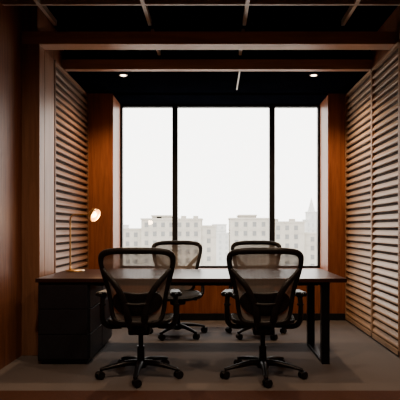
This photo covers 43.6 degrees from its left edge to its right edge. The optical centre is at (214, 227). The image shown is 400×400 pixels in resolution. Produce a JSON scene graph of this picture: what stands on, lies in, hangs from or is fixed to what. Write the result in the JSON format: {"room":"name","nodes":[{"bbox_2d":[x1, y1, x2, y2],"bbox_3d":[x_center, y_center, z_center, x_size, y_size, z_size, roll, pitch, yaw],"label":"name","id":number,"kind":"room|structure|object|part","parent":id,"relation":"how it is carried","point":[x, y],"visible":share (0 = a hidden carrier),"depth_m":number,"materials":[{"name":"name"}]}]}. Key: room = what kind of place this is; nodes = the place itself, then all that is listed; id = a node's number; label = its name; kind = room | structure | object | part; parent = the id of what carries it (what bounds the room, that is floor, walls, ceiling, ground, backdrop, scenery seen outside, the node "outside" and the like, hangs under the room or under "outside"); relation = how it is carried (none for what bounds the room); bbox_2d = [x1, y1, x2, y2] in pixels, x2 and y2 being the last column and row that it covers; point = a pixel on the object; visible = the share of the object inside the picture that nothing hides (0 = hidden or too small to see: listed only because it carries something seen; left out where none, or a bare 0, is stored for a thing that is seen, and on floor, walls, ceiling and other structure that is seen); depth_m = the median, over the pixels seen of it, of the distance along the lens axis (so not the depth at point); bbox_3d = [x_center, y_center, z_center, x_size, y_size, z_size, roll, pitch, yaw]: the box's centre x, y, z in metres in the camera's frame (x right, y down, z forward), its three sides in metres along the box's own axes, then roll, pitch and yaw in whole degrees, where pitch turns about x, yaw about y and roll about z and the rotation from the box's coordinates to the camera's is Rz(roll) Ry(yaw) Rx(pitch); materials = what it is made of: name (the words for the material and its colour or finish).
{"room":"office","nodes":[
{"label":"office","id":0,"kind":"room"},
{"bbox_2d":[0,0,21,368],"bbox_3d":[-1.995,-0.450,1.360,0.350,3.300,6.720,0,0,0],"label":"wall","id":1,"kind":"structure","parent":0,"point":[10,16],"depth_m":4.45,"materials":[{"name":"brown wood"}]},
{"bbox_2d":[22,44,43,355],"bbox_3d":[-1.735,-0.265,4.770,0.170,2.930,0.140,0,0,0],"label":"trim","id":2,"kind":"structure","parent":1,"relation":"attached to","point":[32,54],"depth_m":4.70,"materials":[{"name":"brown wood"}]},
{"bbox_2d":[22,6,63,65],"bbox_3d":[-1.925,-0.450,5.615,0.490,3.300,1.770,0,0,0],"label":"wall","id":3,"kind":"structure","parent":0,"point":[33,18],"depth_m":4.76,"materials":[{"name":"brown wood"}]},
{"bbox_2d":[44,51,53,275],"bbox_3d":[-1.665,-0.260,4.992,0.030,2.920,0.295,0,0,0],"label":"trim","id":4,"kind":"structure","parent":3,"relation":"attached to","point":[48,61],"depth_m":4.96,"materials":[{"name":"brown wood"}]},
{"bbox_2d":[54,60,88,272],"bbox_3d":[-1.661,-0.275,5.822,0.038,2.910,1.353,0,0,0],"label":"wall panel","id":5,"kind":"object","parent":3,"relation":"attached to","point":[71,102],"visible":0.58,"depth_m":5.74,"materials":[{"name":"brown wood"}]},
{"bbox_2d":[22,31,398,49],"bbox_3d":[-0.045,-1.790,4.780,3.550,0.120,0.160,0,0,0],"label":"ceiling beam","id":6,"kind":"structure","parent":3,"relation":"attached to","point":[49,40],"depth_m":4.70,"materials":[{"name":"brown wood"}]},
{"bbox_2d":[62,59,372,70],"bbox_3d":[0.025,-1.795,5.520,3.410,0.110,0.080,0,0,0],"label":"ceiling beam","id":7,"kind":"structure","parent":3,"relation":"attached to","point":[67,64],"depth_m":5.48,"materials":[{"name":"brown wood"}]},
{"bbox_2d":[0,320,399,390],"bbox_3d":[0.000,1.260,2.500,4.400,0.120,9.400,0,0,0],"label":"floor","id":8,"kind":"structure","parent":0,"point":[358,362],"depth_m":4.36,"materials":[{"name":"grey carpet"}]},
{"bbox_2d":[95,247,183,387],"bbox_3d":[-0.604,0.673,4.049,0.707,1.053,0.646,0,0,-1],"label":"office chair","id":9,"kind":"object","parent":8,"relation":"on","point":[137,280],"visible":1,"depth_m":3.85,"materials":[{"name":"black plastic"}]},
{"bbox_3d":[-0.601,0.456,3.841,0.551,0.557,0.120,0,0,-1],"label":"backrest","id":10,"kind":"part","parent":9,"relation":"part of","materials":[{"name":"grey fabric"}]},
{"bbox_3d":[-0.601,0.451,3.840,0.596,0.608,0.147,0,0,-1],"label":"backrest frame","id":11,"kind":"part","parent":9,"relation":"part of","materials":[{"name":"black plastic"}]},
{"bbox_3d":[-0.605,0.755,4.100,0.522,0.069,0.478,0,0,-1],"label":"seat frame","id":12,"kind":"part","parent":9,"relation":"part of","materials":[{"name":"black plastic"}]},
{"bbox_3d":[-0.605,0.759,4.100,0.495,0.062,0.450,0,0,-1],"label":"seat","id":13,"kind":"part","parent":9,"relation":"part of","materials":[{"name":"fabric"}]},
{"bbox_2d":[150,240,207,340],"bbox_3d":[-0.424,0.673,5.651,0.707,1.053,0.646,0,0,-6],"label":"office chair","id":14,"kind":"object","parent":8,"relation":"on","point":[188,254],"visible":0.45,"depth_m":5.84,"materials":[{"name":"black plastic"}]},
{"bbox_3d":[-0.445,0.451,5.859,0.596,0.608,0.147,0,0,-6],"label":"backrest frame","id":15,"kind":"part","parent":14,"relation":"part of","materials":[{"name":"black plastic"}]},
{"bbox_3d":[-0.445,0.456,5.857,0.551,0.557,0.120,0,0,-6],"label":"backrest","id":16,"kind":"part","parent":14,"relation":"part of","materials":[{"name":"grey fabric"}]},
{"bbox_3d":[-0.418,0.759,5.600,0.495,0.062,0.450,0,0,-6],"label":"seat","id":17,"kind":"part","parent":14,"relation":"part of","materials":[{"name":"fabric"}]},
{"bbox_3d":[-0.418,0.755,5.600,0.522,0.069,0.478,0,0,-6],"label":"seat frame","id":18,"kind":"part","parent":14,"relation":"part of","materials":[{"name":"black plastic"}]},
{"bbox_2d":[35,269,346,363],"bbox_3d":[-0.208,0.820,4.850,2.713,0.760,1.000,0,0,0],"label":"office desk","id":19,"kind":"object","parent":8,"relation":"on","point":[71,330],"visible":0.87,"depth_m":4.38,"materials":[{"name":"brown wood"}]},
{"bbox_2d":[66,209,99,271],"bbox_3d":[-1.342,0.121,5.080,0.343,0.636,0.188,0,0,0],"label":"desk lamp","id":20,"kind":"object","parent":19,"relation":"on","point":[94,214],"visible":1,"depth_m":5.07,"materials":[{"name":"gold metal"}]},
{"bbox_3d":[-1.243,-0.142,5.085,0.080,0.140,0.140,27,34,21],"label":"lamp shade","id":21,"kind":"part","parent":20,"relation":"part of","materials":[{"name":"gold metal"}]},
{"bbox_3d":[-0.045,0.838,4.765,2.110,0.724,0.730,0,0,0],"label":"leg frame","id":22,"kind":"part","parent":19,"relation":"part of","materials":[{"name":"metal"}]},
{"bbox_2d":[0,391,399,399],"bbox_3d":[0.015,1.198,0.840,3.670,0.003,5.680,0,0,0],"label":"floor strip","id":23,"kind":"object","parent":8,"relation":"on","point":[4,395],"visible":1,"depth_m":3.57,"materials":[{"name":"brown wood"}]},
{"bbox_2d":[225,240,286,339],"bbox_3d":[0.462,0.673,5.651,0.707,1.053,0.646,0,0,5],"label":"office chair","id":24,"kind":"object","parent":8,"relation":"on","point":[249,243],"visible":0.2,"depth_m":5.87,"materials":[{"name":"black plastic"}]},
{"bbox_3d":[0.481,0.456,5.858,0.551,0.557,0.120,0,0,5],"label":"backrest","id":25,"kind":"part","parent":24,"relation":"part of","materials":[{"name":"grey fabric"}]},
{"bbox_3d":[0.481,0.451,5.859,0.596,0.608,0.147,0,0,5],"label":"backrest frame","id":26,"kind":"part","parent":24,"relation":"part of","materials":[{"name":"black plastic"}]},
{"bbox_2d":[220,247,307,387],"bbox_3d":[0.390,0.673,4.049,0.707,1.053,0.646,0,0,1],"label":"office chair","id":27,"kind":"object","parent":8,"relation":"on","point":[264,280],"visible":1,"depth_m":3.85,"materials":[{"name":"black plastic"}]},
{"bbox_3d":[0.390,0.755,4.100,0.522,0.069,0.478,0,0,1],"label":"seat frame","id":28,"kind":"part","parent":27,"relation":"part of","materials":[{"name":"black plastic"}]},
{"bbox_3d":[0.386,0.451,3.840,0.596,0.608,0.147,0,0,1],"label":"backrest frame","id":29,"kind":"part","parent":27,"relation":"part of","materials":[{"name":"black plastic"}]},
{"bbox_3d":[0.386,0.456,3.841,0.551,0.557,0.120,0,0,1],"label":"backrest","id":30,"kind":"part","parent":27,"relation":"part of","materials":[{"name":"grey fabric"}]},
{"bbox_2d":[2,0,399,89],"bbox_3d":[0.015,-1.920,2.200,3.650,0.360,8.200,0,0,0],"label":"grid","id":31,"kind":"structure","parent":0,"point":[352,4],"depth_m":4.26,"materials":[{"name":"grey metal"}]},
{"bbox_2d":[87,93,346,319],"bbox_3d":[0.000,-0.450,6.825,4.400,3.300,0.650,0,0,0],"label":"wall","id":32,"kind":"structure","parent":0,"point":[104,108],"depth_m":6.50,"materials":[{"name":"orange wood"}]},
{"bbox_2d":[120,104,319,267],"bbox_3d":[0.071,-0.575,7.030,2.793,2.310,0.100,0,0,0],"label":"frame","id":33,"kind":"object","parent":32,"relation":"attached to","point":[174,107],"visible":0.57,"depth_m":7.00,"materials":[{"name":"black metal"}]},
{"bbox_2d":[165,313,344,319],"bbox_3d":[0.025,1.155,6.492,3.330,0.090,0.013,0,0,0],"label":"baseboard","id":34,"kind":"structure","parent":32,"relation":"attached to","point":[183,316],"depth_m":6.49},
{"bbox_2d":[198,268,325,270],"bbox_3d":[0.071,0.570,6.739,2.793,0.020,0.519,0,0,0],"label":"window sill","id":35,"kind":"structure","parent":32,"relation":"attached to","point":[198,268],"depth_m":6.91,"materials":[{"name":"brown wood"}]},
{"bbox_2d":[64,50,370,92],"bbox_3d":[0.025,-1.915,6.030,3.410,0.330,0.940,0,0,0],"label":"ceiling soffit","id":36,"kind":"structure","parent":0,"point":[90,81],"depth_m":5.78,"materials":[{"name":"black paint"}]},
{"bbox_2d":[39,6,396,30],"bbox_3d":[0.000,-2.160,2.500,4.400,0.120,9.400,0,0,0],"label":"ceiling","id":37,"kind":"structure","parent":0,"point":[69,18],"depth_m":5.01,"materials":[{"name":"paint"}]},
{"bbox_2d":[371,6,399,66],"bbox_3d":[1.965,-0.450,5.550,0.470,3.300,1.900,0,0,0],"label":"wall","id":38,"kind":"structure","parent":0,"point":[392,23],"depth_m":4.99,"materials":[{"name":"brown wood"}]},
{"bbox_2d":[345,68,371,336],"bbox_3d":[1.711,-0.275,5.957,0.038,2.910,1.083,0,0,0],"label":"wall panel","id":39,"kind":"object","parent":38,"relation":"attached to","point":[358,101],"visible":0.92,"depth_m":5.93,"materials":[{"name":"brown wood"}]},
{"bbox_2d":[372,41,398,355],"bbox_3d":[1.711,-0.273,5.005,0.038,2.905,0.800,0,0,0],"label":"wall panel","id":40,"kind":"object","parent":38,"relation":"attached to","point":[385,73],"visible":1,"depth_m":4.99,"materials":[{"name":"brown wood"}]},
{"bbox_3d":[2.025,-0.450,1.300,0.350,3.300,6.600,0,0,0],"label":"wall","id":41,"kind":"structure","parent":0,"visible":0},
{"bbox_2d":[399,27,399,357],"bbox_3d":[1.772,-0.325,4.549,0.155,3.050,0.098,0,0,0],"label":"trim","id":42,"kind":"structure","parent":41,"relation":"attached to","point":[399,27],"depth_m":4.59,"materials":[{"name":"brown wood"}]},
{"label":"outside","id":43,"kind":"structure","parent":0,"visible":0},
{"bbox_3d":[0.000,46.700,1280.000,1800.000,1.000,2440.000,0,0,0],"label":"ground","id":44,"kind":"structure","parent":43,"visible":0},
{"bbox_2d":[123,215,216,264],"bbox_3d":[-24.750,20.450,211.975,51.100,51.500,24.650,0,0,0],"label":"building","id":45,"kind":"structure","parent":44,"relation":"on","point":[157,228],"depth_m":200.00,"materials":[{"name":"concrete"}]},
{"bbox_2d":[123,224,228,264],"bbox_3d":[-7.500,20.950,354.975,205.600,50.500,50.650,0,0,0],"label":"building","id":46,"kind":"structure","parent":44,"relation":"on","point":[222,239],"depth_m":329.98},
{"bbox_2d":[228,215,316,264],"bbox_3d":[28.000,20.350,211.975,44.600,51.700,24.650,0,0,0],"label":"building","id":47,"kind":"structure","parent":44,"relation":"on","point":[291,233],"depth_m":200.93,"materials":[{"name":"concrete"}]},
{"bbox_2d":[302,198,316,231],"bbox_3d":[49.000,15.450,253.475,8.600,61.500,7.650,0,0,0],"label":"tower","id":48,"kind":"structure","parent":44,"relation":"on","point":[310,219],"depth_m":250.00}
]}

